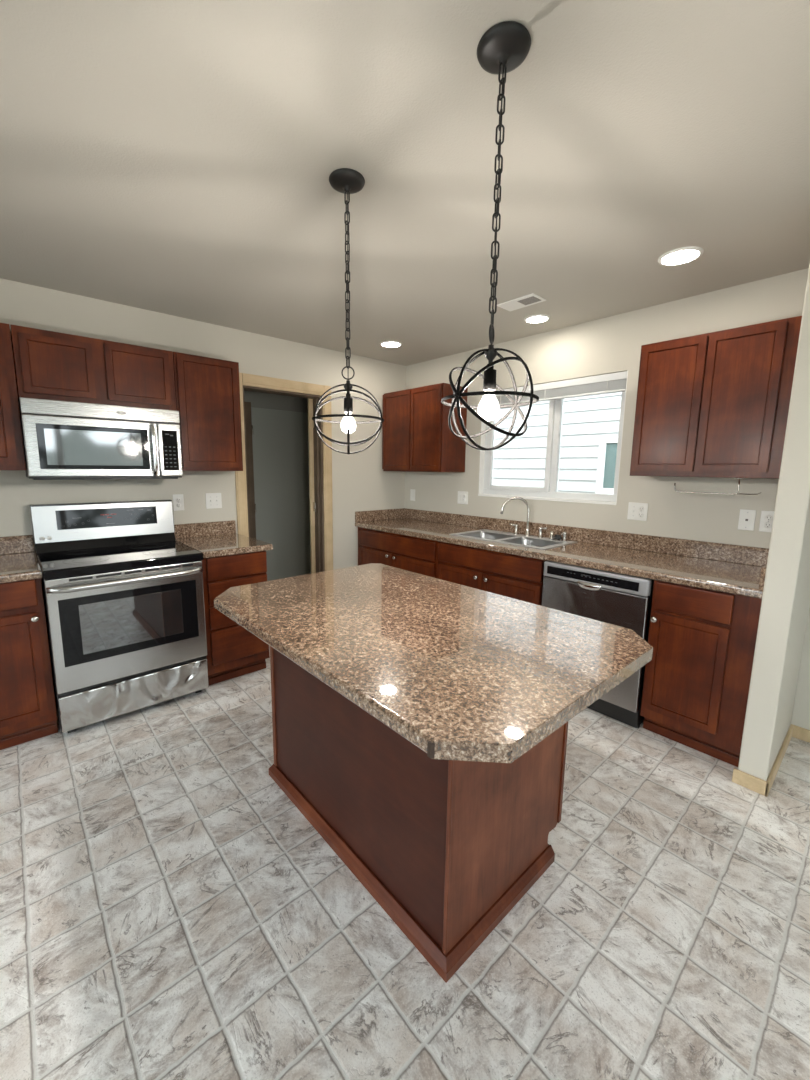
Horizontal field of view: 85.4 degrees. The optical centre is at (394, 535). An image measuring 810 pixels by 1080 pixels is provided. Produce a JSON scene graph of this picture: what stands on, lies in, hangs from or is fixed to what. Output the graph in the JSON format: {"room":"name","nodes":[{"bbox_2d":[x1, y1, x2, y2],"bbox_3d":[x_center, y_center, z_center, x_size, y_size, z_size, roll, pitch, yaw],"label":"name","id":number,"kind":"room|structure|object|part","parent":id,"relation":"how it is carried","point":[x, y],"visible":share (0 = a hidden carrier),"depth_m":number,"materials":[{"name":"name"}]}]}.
{"room":"kitchen","nodes":[
{"label":"kitchen","id":0,"kind":"room"},
{"bbox_2d":[0,278,405,569],"bbox_3d":[-2.263,-0.204,2.592,6.200,2.440,0.120,-7,12,-41],"label":"wall","id":1,"kind":"structure","parent":0,"point":[360,482],"depth_m":3.23,"materials":[{"name":"beige paint"}]},
{"bbox_2d":[0,323,25,469],"bbox_3d":[-2.322,-0.691,2.150,0.724,0.734,0.337,-7,12,-41],"label":"upper cabinet","id":2,"kind":"object","parent":1,"relation":"attached to","point":[12,456],"visible":1,"depth_m":2.25,"materials":[{"name":"brown wood"}]},
{"bbox_3d":[-2.219,-0.672,2.031,0.662,0.675,0.020,-7,12,-41],"label":"door","id":3,"kind":"part","parent":2,"relation":"part of","materials":[{"name":"brown wood"}]},
{"bbox_2d":[0,535,34,554],"bbox_3d":[-2.434,0.083,2.390,0.727,0.102,0.020,-7,12,-41],"label":"backsplash","id":4,"kind":"structure","parent":1,"relation":"attached to","point":[24,543],"depth_m":2.57,"materials":[{"name":"brown stone"}]},
{"bbox_2d":[10,324,176,410],"bbox_3d":[-1.759,-0.946,2.609,0.762,0.358,0.337,-7,12,-41],"label":"upper cabinet","id":5,"kind":"object","parent":1,"relation":"attached to","point":[50,365],"visible":0.82,"depth_m":2.45,"materials":[{"name":"brown wood"}]},
{"bbox_3d":[-1.806,-0.903,2.361,0.312,0.296,0.020,-7,12,-41],"label":"door","id":6,"kind":"part","parent":5,"relation":"part of","materials":[{"name":"brown wood"}]},
{"bbox_2d":[18,397,182,479],"bbox_3d":[-1.734,-0.549,2.632,0.757,0.420,0.430,-7,12,-41],"label":"microwave","id":7,"kind":"object","parent":5,"relation":"attached to","point":[63,440],"visible":0.95,"depth_m":2.47,"materials":[{"name":"silver metal"}]},
{"bbox_3d":[-1.681,-0.492,2.479,0.626,0.319,0.027,-7,12,-41],"label":"door","id":8,"kind":"part","parent":7,"relation":"part of","materials":[{"name":"silver metal"}]},
{"bbox_3d":[-1.629,-0.700,2.491,0.757,0.078,0.027,-7,12,-41],"label":"vent panel","id":9,"kind":"part","parent":7,"relation":"part of","materials":[{"name":"silver metal"}]},
{"bbox_3d":[-1.447,-0.512,2.640,0.025,0.317,0.056,-7,12,-41],"label":"handle","id":10,"kind":"part","parent":7,"relation":"part of","materials":[{"name":"silver metal"}]},
{"bbox_3d":[-1.395,-0.528,2.727,0.127,0.319,0.027,-7,12,-41],"label":"control panel","id":11,"kind":"part","parent":7,"relation":"part of","materials":[{"name":"silver metal"}]},
{"bbox_3d":[-1.518,-0.946,2.610,0.334,0.310,0.020,-7,12,-41],"label":"door","id":12,"kind":"part","parent":5,"relation":"part of","materials":[{"name":"brown wood"}]},
{"bbox_2d":[173,494,183,510],"bbox_3d":[-1.545,-0.233,3.139,0.072,0.116,0.008,-7,12,-41],"label":"wall plate","id":13,"kind":"object","parent":1,"relation":"attached to","point":[178,499],"visible":1,"depth_m":3.14,"materials":[{"name":"white plastic"}]},
{"bbox_2d":[174,520,235,538],"bbox_3d":[-1.413,-0.043,3.277,0.455,0.102,0.020,-7,12,-41],"label":"backsplash","id":14,"kind":"structure","parent":1,"relation":"attached to","point":[189,530],"depth_m":3.26,"materials":[{"name":"brown stone"}]},
{"bbox_2d":[173,352,242,470],"bbox_3d":[-1.318,-0.815,3.023,0.414,0.734,0.337,-7,12,-41],"label":"upper cabinet","id":15,"kind":"object","parent":1,"relation":"attached to","point":[207,390],"visible":0.84,"depth_m":2.89,"materials":[{"name":"brown wood"}]},
{"bbox_2d":[205,493,221,508],"bbox_3d":[-1.355,-0.257,3.297,0.116,0.116,0.018,-7,12,-41],"label":"wall plate","id":16,"kind":"object","parent":1,"relation":"attached to","point":[213,500],"visible":1,"depth_m":3.30,"materials":[{"name":"white plastic"}]},
{"bbox_2d":[235,372,248,536],"bbox_3d":[-1.196,-0.170,3.451,0.085,2.131,0.021,-7,12,-41],"label":"trim","id":17,"kind":"structure","parent":1,"relation":"attached to","point":[240,476],"depth_m":3.42,"materials":[{"name":"brown wood"}]},
{"bbox_2d":[242,373,322,395],"bbox_3d":[-0.887,-1.216,3.556,0.709,0.088,0.021,-7,12,-41],"label":"trim","id":18,"kind":"structure","parent":1,"relation":"attached to","point":[252,380],"depth_m":3.52,"materials":[{"name":"brown wood"}]},
{"bbox_2d":[242,385,324,572],"bbox_3d":[-0.954,-0.175,3.780,0.715,2.046,0.152,-7,12,-41],"label":"door frame","id":19,"kind":"structure","parent":1,"relation":"in","point":[315,444],"depth_m":3.94,"materials":[{"name":"brown wood"}]},
{"bbox_3d":[-0.751,-0.207,4.042,0.054,2.034,0.022,-7,12,-41],"label":"casing","id":20,"kind":"part","parent":19,"relation":"part of","materials":[{"name":"brown wood"}]},
{"bbox_2d":[322,385,332,570],"bbox_3d":[-0.598,-0.243,3.971,0.088,2.131,0.021,-7,12,-41],"label":"trim","id":21,"kind":"structure","parent":1,"relation":"attached to","point":[326,409],"depth_m":3.93,"materials":[{"name":"brown wood"}]},
{"bbox_2d":[244,391,307,412],"bbox_3d":[-1.109,-0.465,4.365,2.100,2.440,1.050,-7,12,-41],"label":"wall","id":22,"kind":"structure","parent":0,"point":[257,399],"depth_m":4.63,"materials":[{"name":"grey paint"}]},
{"bbox_2d":[244,401,310,580],"bbox_3d":[-1.194,-0.353,4.829,0.882,2.075,0.035,-7,12,-41],"label":"door","id":23,"kind":"structure","parent":22,"relation":"in","point":[277,448],"depth_m":4.77,"materials":[{"name":"grey paint"}]},
{"bbox_2d":[0,0,809,365],"bbox_3d":[-0.915,-1.218,0.850,6.540,0.120,8.400,-7,12,-41],"label":"ceiling","id":24,"kind":"structure","parent":0,"point":[178,158],"depth_m":1.44,"materials":[{"name":"paint"}]},
{"bbox_2d":[312,168,383,453],"bbox_3d":[-0.173,-0.786,1.627,0.257,0.957,0.257,-7,12,-41],"label":"pendant light","id":25,"kind":"object","parent":24,"relation":"hanging from","point":[348,181],"visible":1,"depth_m":1.60,"materials":[{"name":"black metal"}]},
{"bbox_3d":[-0.171,-0.905,1.608,0.005,0.655,0.004,1,9,4],"label":"chain cord","id":26,"kind":"part","parent":25,"relation":"part of","materials":[{"name":"black metal"}]},
{"bbox_3d":[-0.175,-0.556,1.662,0.034,0.055,0.034,-7,12,-41],"label":"stem","id":27,"kind":"part","parent":25,"relation":"part of","materials":[{"name":"black metal"}]},
{"bbox_2d":[344,394,352,412],"bbox_3d":[-0.175,-0.502,1.670,0.035,0.068,0.035,-7,12,-41],"label":"socket","id":28,"kind":"object","parent":25,"relation":"attached to","point":[345,399],"depth_m":1.66,"materials":[{"name":"brown metal"}]},
{"bbox_2d":[380,341,401,347],"bbox_3d":[-0.028,-1.568,3.610,0.184,0.009,0.184,-7,12,-41],"label":"recessed light","id":29,"kind":"object","parent":24,"relation":"in","point":[389,344],"visible":1,"depth_m":3.60,"materials":[{"name":"white glass"}]},
{"bbox_2d":[441,21,538,449],"bbox_3d":[0.259,-0.705,1.131,0.257,0.957,0.257,2,9,6],"label":"pendant light","id":30,"kind":"object","parent":24,"relation":"hanging from","point":[503,47],"visible":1,"depth_m":1.10,"materials":[{"name":"black metal"}]},
{"bbox_2d":[483,363,495,390],"bbox_3d":[0.256,-0.422,1.174,0.035,0.068,0.035,-7,12,-41],"label":"socket","id":31,"kind":"object","parent":30,"relation":"attached to","point":[489,380],"depth_m":1.16,"materials":[{"name":"brown metal"}]},
{"bbox_3d":[0.256,-0.476,1.166,0.034,0.055,0.034,-7,12,-41],"label":"stem","id":32,"kind":"part","parent":30,"relation":"part of","materials":[{"name":"black metal"}]},
{"bbox_3d":[0.261,-0.825,1.113,0.005,0.655,0.004,1,9,4],"label":"chain cord","id":33,"kind":"part","parent":30,"relation":"part of","materials":[{"name":"black metal"}]},
{"bbox_2d":[497,293,545,310],"bbox_3d":[0.772,-1.417,2.677,0.150,0.009,0.256,-7,12,-41],"label":"ceiling vent","id":34,"kind":"object","parent":24,"relation":"in","point":[524,301],"visible":0.93,"depth_m":2.66,"materials":[{"name":"white plastic"}]},
{"bbox_2d":[519,296,539,303],"bbox_3d":[0.811,-1.407,2.634,0.090,0.001,0.108,-7,12,-41],"label":"grille","id":35,"kind":"object","parent":34,"relation":"attached to","point":[529,299],"depth_m":2.62,"materials":[{"name":"grey metal"}]},
{"bbox_2d":[524,314,549,323],"bbox_3d":[0.965,-1.460,2.967,0.168,0.009,0.168,-7,12,-41],"label":"recessed light","id":36,"kind":"object","parent":24,"relation":"in","point":[539,318],"visible":1,"depth_m":2.95,"materials":[{"name":"white plastic"}]},
{"bbox_2d":[658,246,703,265],"bbox_3d":[1.357,-1.320,2.083,0.184,0.009,0.184,-7,12,-41],"label":"recessed light","id":37,"kind":"object","parent":24,"relation":"in","point":[683,255],"visible":1,"depth_m":2.07,"materials":[{"name":"white plastic"}]},
{"bbox_2d":[0,645,809,1079],"bbox_3d":[-0.940,1.302,1.237,6.540,0.100,8.400,-7,12,-41],"label":"floor","id":38,"kind":"structure","parent":0,"point":[168,911],"depth_m":1.37,"materials":[{"name":"tile"}]},
{"bbox_2d":[0,578,57,749],"bbox_3d":[-2.228,0.644,2.231,0.724,0.874,0.660,-7,12,-41],"label":"base cabinet","id":39,"kind":"object","parent":38,"relation":"on","point":[28,712],"visible":0.98,"depth_m":2.18,"materials":[{"name":"brown wood"}]},
{"bbox_3d":[-2.031,0.315,1.962,0.670,0.132,0.020,-7,12,-41],"label":"drawer","id":40,"kind":"part","parent":39,"relation":"part of","materials":[{"name":"brown wood"}]},
{"bbox_2d":[0,535,41,582],"bbox_3d":[-2.229,0.140,2.163,0.727,0.142,0.640,-7,12,-41],"label":"countertop","id":41,"kind":"structure","parent":39,"relation":"on","point":[18,559],"depth_m":2.39,"materials":[{"name":"brown stone"}]},
{"bbox_3d":[-2.037,0.687,2.017,0.664,0.547,0.020,-7,12,-41],"label":"door","id":42,"kind":"part","parent":39,"relation":"part of","materials":[{"name":"brown wood"}]},
{"bbox_3d":[-1.778,0.414,2.169,0.031,0.031,0.030,-7,12,-41],"label":"knob","id":43,"kind":"part","parent":39,"relation":"part of","materials":[{"name":"silver metal"}]},
{"bbox_2d":[30,499,208,732],"bbox_3d":[-1.639,0.419,2.664,0.761,1.198,0.697,-7,12,-41],"label":"electric range","id":44,"kind":"object","parent":38,"relation":"on","point":[124,605],"visible":1,"depth_m":2.49,"materials":[{"name":"silver metal"}]},
{"bbox_3d":[-1.822,-0.092,2.802,0.755,0.214,0.020,-7,12,-41],"label":"steel panel","id":45,"kind":"part","parent":44,"relation":"part of","materials":[{"name":"silver metal"}]},
{"bbox_3d":[-1.819,-0.113,2.802,0.542,0.116,0.012,-7,12,-41],"label":"control panel","id":46,"kind":"part","parent":44,"relation":"part of","materials":[{"name":"black glass"}]},
{"bbox_2d":[36,541,203,579],"bbox_3d":[-1.637,0.126,2.621,0.761,0.046,0.622,-7,12,-41],"label":"cooktop","id":47,"kind":"object","parent":44,"relation":"in","point":[95,560],"depth_m":2.50,"materials":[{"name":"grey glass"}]},
{"bbox_3d":[-1.429,0.243,2.397,0.750,0.032,0.066,-7,12,-41],"label":"handle","id":48,"kind":"part","parent":44,"relation":"part of","materials":[{"name":"silver metal"}]},
{"bbox_3d":[-1.454,0.486,2.461,0.749,0.606,0.028,-7,12,-41],"label":"oven door","id":49,"kind":"part","parent":44,"relation":"part of","materials":[{"name":"silver metal"}]},
{"bbox_3d":[-1.445,0.475,2.447,0.662,0.357,0.004,-7,12,-41],"label":"oven glass","id":50,"kind":"part","parent":44,"relation":"part of","materials":[{"name":"black glass"}]},
{"bbox_3d":[-1.460,0.903,2.527,0.745,0.194,0.024,-7,12,-41],"label":"storage drawer","id":51,"kind":"part","parent":44,"relation":"part of","materials":[{"name":"silver metal"}]},
{"bbox_2d":[201,551,269,685],"bbox_3d":[-1.228,0.517,3.120,0.424,0.874,0.630,-7,12,-41],"label":"base cabinet","id":52,"kind":"object","parent":38,"relation":"on","point":[233,651],"visible":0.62,"depth_m":2.86,"materials":[{"name":"brown wood"}]},
{"bbox_2d":[174,520,272,557],"bbox_3d":[-1.207,0.014,3.051,0.459,0.142,0.640,-7,12,-41],"label":"countertop","id":53,"kind":"structure","parent":52,"relation":"on","point":[219,538],"depth_m":3.12,"materials":[{"name":"brown stone"}]},
{"bbox_3d":[-1.018,0.512,2.894,0.390,0.144,0.020,-7,12,-41],"label":"drawer","id":54,"kind":"part","parent":52,"relation":"part of","materials":[{"name":"brown wood"}]},
{"bbox_3d":[-1.015,0.197,2.846,0.390,0.143,0.020,-7,12,-41],"label":"drawer","id":55,"kind":"part","parent":52,"relation":"part of","materials":[{"name":"brown wood"}]},
{"bbox_3d":[-1.017,0.354,2.870,0.390,0.144,0.020,-7,12,-41],"label":"drawer","id":56,"kind":"part","parent":52,"relation":"part of","materials":[{"name":"brown wood"}]},
{"bbox_3d":[-1.022,0.710,2.924,0.386,0.225,0.020,-7,12,-41],"label":"drawer","id":57,"kind":"part","parent":52,"relation":"part of","materials":[{"name":"brown wood"}]},
{"bbox_2d":[358,527,438,577],"bbox_3d":[0.202,0.385,4.075,0.660,0.874,1.060,-7,12,-41],"label":"base cabinet","id":58,"kind":"object","parent":38,"relation":"on","point":[409,553],"visible":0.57,"depth_m":3.77,"materials":[{"name":"brown wood"}]},
{"bbox_3d":[-0.173,0.398,4.064,0.020,0.528,0.476,-7,12,-41],"label":"door","id":59,"kind":"part","parent":58,"relation":"part of","materials":[{"name":"brown wood"}]},
{"bbox_3d":[-0.002,0.075,3.822,0.020,0.146,0.983,-7,12,-41],"label":"drawer","id":60,"kind":"part","parent":58,"relation":"part of","materials":[{"name":"brown wood"}]},
{"bbox_3d":[0.153,0.457,3.697,0.020,0.528,0.501,-7,12,-41],"label":"door","id":61,"kind":"part","parent":58,"relation":"part of","materials":[{"name":"brown wood"}]},
{"bbox_2d":[355,508,768,598],"bbox_3d":[0.868,0.001,3.271,0.640,0.142,3.048,-7,12,-41],"label":"countertop","id":62,"kind":"structure","parent":58,"relation":"on","point":[729,568],"depth_m":2.76,"materials":[{"name":"brown stone"}]},
{"bbox_2d":[449,529,576,549],"bbox_3d":[0.875,0.112,3.331,0.459,0.188,0.824,-7,12,-41],"label":"sink","id":63,"kind":"object","parent":62,"relation":"in","point":[543,543],"visible":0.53,"depth_m":3.34,"materials":[{"name":"silver metal"}]},
{"bbox_3d":[0.730,0.092,3.451,0.331,0.188,0.368,-7,12,-41],"label":"bowl","id":64,"kind":"part","parent":63,"relation":"part of","materials":[{"name":"silver metal"}]},
{"bbox_3d":[0.982,0.138,3.167,0.331,0.188,0.354,-7,12,-41],"label":"bowl","id":65,"kind":"part","parent":63,"relation":"part of","materials":[{"name":"silver metal"}]},
{"bbox_2d":[549,531,561,540],"bbox_3d":[1.186,0.006,3.228,0.040,0.060,0.108,-4,10,-30],"label":"sprayer","id":66,"kind":"object","parent":63,"relation":"on","point":[557,537],"visible":1,"depth_m":3.22,"materials":[{"name":"silver metal"}]},
{"bbox_2d":[561,532,566,540],"bbox_3d":[1.229,0.010,3.181,0.064,0.068,0.040,-7,12,-41],"label":"soap dispenser","id":67,"kind":"object","parent":63,"relation":"on","point":[564,534],"visible":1,"depth_m":3.18,"materials":[{"name":"silver metal"}]},
{"bbox_2d":[500,497,547,537],"bbox_3d":[1.009,-0.144,3.396,0.356,0.303,0.159,4,9,22],"label":"faucet","id":68,"kind":"object","parent":62,"relation":"on","point":[527,533],"visible":1,"depth_m":3.38,"materials":[{"name":"silver metal"}]},
{"bbox_3d":[0.957,-0.050,3.502,0.040,0.084,0.079,-7,12,-41],"label":"lever","id":69,"kind":"part","parent":68,"relation":"part of","materials":[{"name":"silver metal"}]},
{"bbox_3d":[0.935,-0.160,3.397,0.234,0.273,0.023,0,9,-2],"label":"spout","id":70,"kind":"part","parent":68,"relation":"part of","materials":[{"name":"silver metal"}]},
{"bbox_3d":[1.124,-0.020,3.315,0.040,0.084,0.079,-7,12,-41],"label":"lever","id":71,"kind":"part","parent":68,"relation":"part of","materials":[{"name":"silver metal"}]},
{"bbox_2d":[269,646,567,982],"bbox_3d":[0.032,0.732,1.802,0.666,0.874,1.118,-7,12,-41],"label":"base cabinet","id":72,"kind":"object","parent":38,"relation":"on","point":[447,849],"visible":0.42,"depth_m":1.43,"materials":[{"name":"brown wood"}]},
{"bbox_3d":[-0.200,0.760,1.605,0.007,0.874,1.059,-7,12,-41],"label":"panel","id":73,"kind":"part","parent":72,"relation":"part of","materials":[{"name":"brown wood"}]},
{"bbox_3d":[0.001,1.140,1.840,0.594,0.055,1.118,-7,12,-41],"label":"moulding","id":74,"kind":"part","parent":72,"relation":"part of","materials":[{"name":"brown wood"}]},
{"bbox_2d":[214,563,652,762],"bbox_3d":[0.025,0.300,1.601,0.937,0.040,1.432,-7,12,-41],"label":"countertop","id":75,"kind":"structure","parent":72,"relation":"on","point":[457,671],"depth_m":1.26,"materials":[{"name":"brown stone"}]},
{"bbox_3d":[0.383,0.796,1.409,0.622,0.874,0.012,-7,12,-41],"label":"panel","id":76,"kind":"part","parent":72,"relation":"part of","materials":[{"name":"brown wood"}]},
{"bbox_2d":[438,541,546,605],"bbox_3d":[0.854,0.504,3.342,0.660,0.874,0.914,-7,12,-41],"label":"base cabinet","id":77,"kind":"object","parent":38,"relation":"on","point":[518,577],"visible":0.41,"depth_m":3.04,"materials":[{"name":"brown wood"}]},
{"bbox_3d":[0.488,0.511,3.320,0.020,0.542,0.426,-7,12,-41],"label":"door","id":78,"kind":"part","parent":77,"relation":"part of","materials":[{"name":"brown wood"}]},
{"bbox_3d":[0.641,0.182,3.096,0.020,0.136,0.880,-7,12,-41],"label":"drawer","id":79,"kind":"part","parent":77,"relation":"part of","materials":[{"name":"brown wood"}]},
{"bbox_3d":[0.780,0.565,2.991,0.020,0.542,0.448,-7,12,-41],"label":"door","id":80,"kind":"part","parent":77,"relation":"part of","materials":[{"name":"brown wood"}]},
{"bbox_2d":[541,561,653,727],"bbox_3d":[1.352,0.600,2.768,0.644,0.868,0.601,-7,12,-41],"label":"dishwasher","id":81,"kind":"object","parent":38,"relation":"on","point":[622,600],"visible":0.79,"depth_m":2.47,"materials":[{"name":"silver metal"}]},
{"bbox_3d":[1.115,0.296,2.518,0.018,0.044,0.140,-7,12,-41],"label":"handle","id":82,"kind":"part","parent":81,"relation":"part of","materials":[{"name":"silver metal"}]},
{"bbox_2d":[640,580,761,766],"bbox_3d":[1.711,0.661,2.377,0.660,0.874,0.446,-7,12,-41],"label":"base cabinet","id":83,"kind":"object","parent":38,"relation":"on","point":[697,678],"visible":0.75,"depth_m":2.17,"materials":[{"name":"brown wood"}]},
{"bbox_3d":[1.349,0.438,2.280,0.030,0.031,0.031,-7,12,-41],"label":"knob","id":84,"kind":"part","parent":83,"relation":"part of","materials":[{"name":"silver metal"}]},
{"bbox_3d":[1.465,0.687,2.221,0.020,0.540,0.327,-7,12,-41],"label":"door","id":85,"kind":"part","parent":83,"relation":"part of","materials":[{"name":"brown wood"}]},
{"bbox_3d":[1.470,0.331,2.164,0.020,0.142,0.324,-7,12,-41],"label":"drawer","id":86,"kind":"part","parent":83,"relation":"part of","materials":[{"name":"brown wood"}]},
{"bbox_2d":[404,268,809,729],"bbox_3d":[2.144,-0.129,2.384,0.140,2.440,6.260,-7,12,-41],"label":"wall","id":87,"kind":"structure","parent":0,"point":[612,344],"depth_m":2.86,"materials":[{"name":"beige paint"}]},
{"bbox_2d":[410,489,414,500],"bbox_3d":[0.187,-0.409,4.481,0.009,0.116,0.072,-7,12,-41],"label":"wall plate","id":88,"kind":"object","parent":87,"relation":"attached to","point":[412,491],"visible":1,"depth_m":4.48,"materials":[{"name":"white plastic"}]},
{"bbox_2d":[382,383,467,471],"bbox_3d":[0.258,-0.960,4.069,0.337,0.734,0.772,-7,12,-41],"label":"upper cabinet","id":89,"kind":"object","parent":87,"relation":"attached to","point":[417,436],"visible":0.98,"depth_m":3.87,"materials":[{"name":"brown wood"}]},
{"bbox_3d":[0.018,-0.969,4.100,0.020,0.702,0.387,-7,12,-41],"label":"door","id":90,"kind":"part","parent":89,"relation":"part of","materials":[{"name":"brown wood"}]},
{"bbox_3d":[0.269,-0.923,3.818,0.020,0.702,0.361,-7,12,-41],"label":"door","id":91,"kind":"part","parent":89,"relation":"part of","materials":[{"name":"brown wood"}]},
{"bbox_2d":[457,491,467,503],"bbox_3d":[0.621,-0.340,3.992,0.009,0.116,0.118,-7,12,-41],"label":"wall plate","id":92,"kind":"object","parent":87,"relation":"attached to","point":[462,495],"visible":1,"depth_m":3.99,"materials":[{"name":"white plastic"}]},
{"bbox_2d":[478,370,627,504],"bbox_3d":[1.179,-0.716,3.401,0.134,0.882,1.176,-7,12,-41],"label":"window","id":93,"kind":"structure","parent":87,"relation":"in","point":[550,492],"depth_m":3.38,"materials":[{"name":"white plastic"}]},
{"bbox_3d":[1.016,-0.751,3.577,0.027,0.770,0.588,-7,12,-41],"label":"sliding sash","id":94,"kind":"part","parent":93,"relation":"part of","materials":[{"name":"white plastic"}]},
{"bbox_2d":[483,371,626,404],"bbox_3d":[1.155,-1.084,3.320,0.051,0.124,1.160,-7,12,-41],"label":"window blind","id":95,"kind":"object","parent":93,"relation":"attached to","point":[612,382],"visible":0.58,"depth_m":3.14,"materials":[{"name":"white plastic"}]},
{"bbox_3d":[1.155,-1.029,3.330,0.044,0.014,1.154,-7,12,-41],"label":"rail","id":96,"kind":"part","parent":95,"relation":"part of","materials":[{"name":"white plastic"}]},
{"bbox_2d":[627,502,647,520],"bbox_3d":[1.598,-0.155,2.887,0.018,0.116,0.120,-7,12,-41],"label":"wall plate","id":97,"kind":"object","parent":87,"relation":"attached to","point":[636,511],"visible":1,"depth_m":2.89,"materials":[{"name":"white plastic"}]},
{"bbox_2d":[630,316,801,478],"bbox_3d":[1.755,-0.688,2.384,0.337,0.738,0.728,-7,12,-41],"label":"upper cabinet","id":98,"kind":"object","parent":87,"relation":"attached to","point":[713,404],"visible":0.93,"depth_m":2.25,"materials":[{"name":"brown wood"}]},
{"bbox_3d":[1.508,-0.704,2.424,0.020,0.692,0.312,-7,12,-41],"label":"door","id":99,"kind":"part","parent":98,"relation":"part of","materials":[{"name":"brown wood"}]},
{"bbox_2d":[674,478,760,494],"bbox_3d":[1.778,-0.272,2.406,0.404,0.092,0.127,5,10,28],"label":"towel holder","id":100,"kind":"object","parent":98,"relation":"attached to","point":[735,478],"visible":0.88,"depth_m":2.37,"materials":[{"name":"silver metal"}]},
{"bbox_3d":[1.715,-0.666,2.190,0.020,0.692,0.303,-7,12,-41],"label":"door","id":101,"kind":"part","parent":98,"relation":"part of","materials":[{"name":"brown wood"}]},
{"bbox_2d":[738,509,755,530],"bbox_3d":[1.981,-0.085,2.465,0.007,0.116,0.072,-7,12,-41],"label":"wall plate","id":102,"kind":"object","parent":87,"relation":"attached to","point":[746,517],"visible":1,"depth_m":2.46,"materials":[{"name":"white plastic"}]},
{"bbox_2d":[759,511,773,531],"bbox_3d":[2.042,-0.073,2.395,0.008,0.116,0.072,-7,12,-41],"label":"wall plate","id":103,"kind":"object","parent":87,"relation":"attached to","point":[766,520],"visible":0.86,"depth_m":2.40,"materials":[{"name":"white plastic"}]},
{"bbox_2d":[764,522,771,527],"bbox_3d":[2.040,-0.054,2.396,0.003,0.033,0.033,-7,12,-41],"label":"socket","id":104,"kind":"object","parent":103,"relation":"attached to","point":[766,524],"depth_m":2.39,"materials":[{"name":"grey plastic"}]},
{"bbox_2d":[765,515,772,520],"bbox_3d":[2.041,-0.092,2.390,0.003,0.033,0.033,-7,12,-41],"label":"socket","id":105,"kind":"object","parent":103,"relation":"attached to","point":[767,517],"depth_m":2.39,"materials":[{"name":"grey plastic"}]},
{"bbox_2d":[791,724,809,742],"bbox_3d":[3.109,1.240,1.351,0.013,0.068,2.845,-7,12,-41],"label":"baseboard","id":106,"kind":"structure","parent":87,"relation":"attached to","point":[800,733],"depth_m":2.37,"materials":[{"name":"brown wood"}]},
{"bbox_2d":[738,264,809,780],"bbox_3d":[1.896,-0.079,2.046,0.685,2.440,0.103,-7,12,-41],"label":"wall","id":107,"kind":"structure","parent":0,"point":[785,604],"depth_m":1.88,"materials":[{"name":"beige paint"}]},
{"bbox_2d":[732,768,769,795],"bbox_3d":[1.621,1.125,1.998,0.013,0.068,0.130,-7,12,-41],"label":"baseboard","id":108,"kind":"structure","parent":107,"relation":"attached to","point":[746,780],"depth_m":1.99,"materials":[{"name":"brown wood"}]},
{"bbox_2d":[765,725,793,796],"bbox_3d":[1.913,1.101,2.174,0.686,0.068,0.013,-7,12,-41],"label":"baseboard","id":109,"kind":"structure","parent":107,"relation":"attached to","point":[777,763],"depth_m":2.12,"materials":[{"name":"brown wood"}]},
{"label":"outside","id":110,"kind":"structure","parent":0,"visible":0},
{"bbox_3d":[-0.371,2.257,-2.146,70.000,0.250,70.000,-7,12,-41],"label":"ground","id":111,"kind":"structure","parent":110,"visible":0},
{"bbox_2d":[493,392,621,493],"bbox_3d":[3.064,-0.840,4.448,0.850,3.938,14.000,-7,12,-41],"label":"house","id":112,"kind":"structure","parent":111,"relation":"on","point":[590,425],"depth_m":5.44,"materials":[{"name":"grey plastic"}]},
{"bbox_3d":[2.725,-0.765,4.853,0.005,0.530,0.790,-7,12,-41],"label":"pane","id":113,"kind":"part","parent":112,"relation":"part of","materials":[{"name":"grey"}]}
]}

